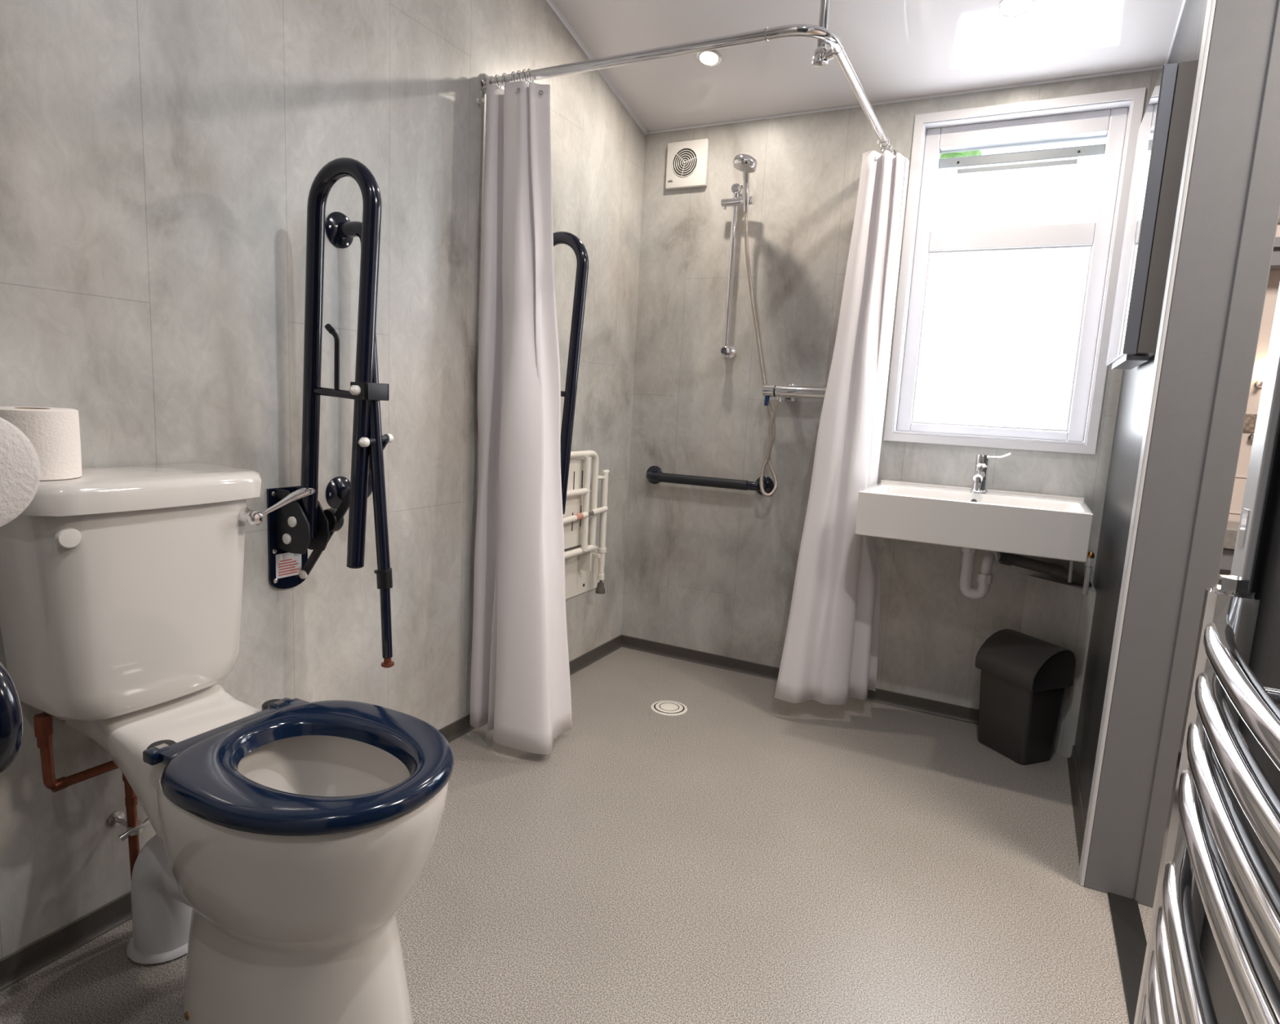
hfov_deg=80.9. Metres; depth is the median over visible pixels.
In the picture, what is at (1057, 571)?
pipe
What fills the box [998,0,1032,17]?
recessed light
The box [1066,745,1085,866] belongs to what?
baseboard
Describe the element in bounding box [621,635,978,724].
baseboard
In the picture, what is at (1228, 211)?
door
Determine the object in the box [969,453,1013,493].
tap
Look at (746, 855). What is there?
floor
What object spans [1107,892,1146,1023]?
baseboard
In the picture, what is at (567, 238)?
rail
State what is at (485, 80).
flange
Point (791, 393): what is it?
shower valve
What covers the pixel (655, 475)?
grab bar
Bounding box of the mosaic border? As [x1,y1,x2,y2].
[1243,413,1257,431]
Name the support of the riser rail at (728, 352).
attached to the wall at (708, 570)
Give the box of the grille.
[671,147,697,177]
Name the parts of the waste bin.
lid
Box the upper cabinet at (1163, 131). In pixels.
[1106,60,1199,369]
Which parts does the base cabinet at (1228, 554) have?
drawer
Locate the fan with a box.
[665,138,709,190]
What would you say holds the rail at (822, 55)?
attached to the ceiling
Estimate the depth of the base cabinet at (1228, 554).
2.04 m
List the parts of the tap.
lever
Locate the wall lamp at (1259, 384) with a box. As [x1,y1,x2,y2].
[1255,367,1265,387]
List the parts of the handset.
spray plate, handle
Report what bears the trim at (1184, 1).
attached to the wall at (1264, 658)
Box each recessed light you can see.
[696,49,721,66]
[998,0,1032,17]
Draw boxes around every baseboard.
[0,635,622,991]
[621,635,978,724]
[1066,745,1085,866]
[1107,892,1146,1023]
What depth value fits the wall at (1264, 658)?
1.81 m
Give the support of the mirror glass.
attached to the upper cabinet at (1163, 131)
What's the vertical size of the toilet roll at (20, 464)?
0.111 m
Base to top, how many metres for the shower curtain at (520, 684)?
1.855 m
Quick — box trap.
[959,547,1000,599]
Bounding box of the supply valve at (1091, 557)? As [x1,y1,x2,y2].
[1082,551,1094,595]
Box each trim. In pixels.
[546,0,647,134]
[646,65,1163,134]
[1164,0,1186,64]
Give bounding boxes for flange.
[479,73,493,93]
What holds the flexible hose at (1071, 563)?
attached to the washbasin
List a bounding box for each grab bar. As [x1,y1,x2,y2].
[324,212,376,509]
[645,466,773,495]
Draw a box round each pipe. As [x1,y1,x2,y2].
[33,712,150,881]
[126,834,192,964]
[998,552,1092,586]
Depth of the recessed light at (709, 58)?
2.41 m
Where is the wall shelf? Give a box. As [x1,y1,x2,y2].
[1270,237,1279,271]
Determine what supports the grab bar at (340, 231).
attached to the wall at (161, 160)
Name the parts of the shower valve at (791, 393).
knob lever, control knob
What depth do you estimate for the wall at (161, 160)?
1.59 m
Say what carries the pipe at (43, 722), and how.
attached to the wall at (161, 160)
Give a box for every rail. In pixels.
[0,662,22,773]
[266,157,394,668]
[479,0,899,155]
[553,231,588,514]
[720,182,755,358]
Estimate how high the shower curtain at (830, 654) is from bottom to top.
1.821 m
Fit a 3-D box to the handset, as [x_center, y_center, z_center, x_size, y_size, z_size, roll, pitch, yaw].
[0.370,-1.127,2.571,0.084,0.152,0.170,7,9,26]
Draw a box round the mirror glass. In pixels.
[1106,65,1164,365]
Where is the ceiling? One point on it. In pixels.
(895, 49)
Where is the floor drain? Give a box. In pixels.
[650,700,687,715]
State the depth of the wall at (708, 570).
2.75 m
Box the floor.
[0,647,1152,1023]
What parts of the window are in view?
frosted pane, frosted pane, sash rail, clear pane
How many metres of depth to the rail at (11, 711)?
0.68 m
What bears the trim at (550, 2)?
attached to the wall at (161, 160)
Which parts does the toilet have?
cistern lid, flush lever, seat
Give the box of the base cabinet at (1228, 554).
[1217,548,1234,584]
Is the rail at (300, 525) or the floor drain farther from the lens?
the floor drain
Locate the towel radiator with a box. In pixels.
[1133,575,1279,1023]
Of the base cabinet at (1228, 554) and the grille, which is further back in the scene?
the grille
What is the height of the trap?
0.192 m
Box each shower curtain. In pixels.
[470,68,572,754]
[774,137,909,705]
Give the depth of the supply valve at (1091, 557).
2.25 m
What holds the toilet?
on the floor
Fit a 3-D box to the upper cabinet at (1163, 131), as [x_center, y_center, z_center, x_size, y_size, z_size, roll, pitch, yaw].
[1.217,-0.664,1.800,0.067,0.614,0.405,7,9,26]
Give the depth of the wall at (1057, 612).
2.34 m
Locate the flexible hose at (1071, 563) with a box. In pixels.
[1067,560,1073,582]
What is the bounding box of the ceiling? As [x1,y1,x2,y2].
[551,0,1183,132]
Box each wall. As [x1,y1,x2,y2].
[0,0,645,959]
[621,68,1279,710]
[1020,575,1096,758]
[1074,0,1279,1023]
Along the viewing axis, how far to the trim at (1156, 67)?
2.43 m
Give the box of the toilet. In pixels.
[0,462,453,1023]
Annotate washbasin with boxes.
[854,480,1093,562]
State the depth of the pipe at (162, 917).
1.32 m
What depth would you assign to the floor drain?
2.54 m
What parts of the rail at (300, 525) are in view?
wall plate, label plate, pivot knob, pivot knob, support leg, pivot knob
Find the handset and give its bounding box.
[732,154,757,212]
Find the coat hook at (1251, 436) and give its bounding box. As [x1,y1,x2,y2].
[1248,433,1253,441]
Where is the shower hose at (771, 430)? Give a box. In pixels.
[744,211,779,497]
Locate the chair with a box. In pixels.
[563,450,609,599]
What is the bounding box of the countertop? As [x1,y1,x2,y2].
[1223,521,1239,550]
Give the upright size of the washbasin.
0.141 m
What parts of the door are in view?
architrave, strike plate, architrave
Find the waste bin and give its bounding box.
[974,628,1075,764]
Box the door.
[1078,0,1279,907]
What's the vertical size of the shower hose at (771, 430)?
1.006 m
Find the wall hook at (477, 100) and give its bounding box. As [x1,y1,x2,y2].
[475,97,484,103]
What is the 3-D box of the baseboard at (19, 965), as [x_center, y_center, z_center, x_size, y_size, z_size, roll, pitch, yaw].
[-0.840,0.721,1.698,0.014,0.048,3.350,7,9,26]
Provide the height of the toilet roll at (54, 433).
0.105 m
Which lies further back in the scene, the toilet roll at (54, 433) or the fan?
the fan
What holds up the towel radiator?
attached to the wall at (1264, 658)
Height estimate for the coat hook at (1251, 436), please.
0.022 m
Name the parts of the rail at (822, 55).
ceiling rod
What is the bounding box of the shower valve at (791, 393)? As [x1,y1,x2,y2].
[762,384,826,406]
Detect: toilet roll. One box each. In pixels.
[0,406,82,481]
[0,417,40,527]
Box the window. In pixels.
[883,87,1146,454]

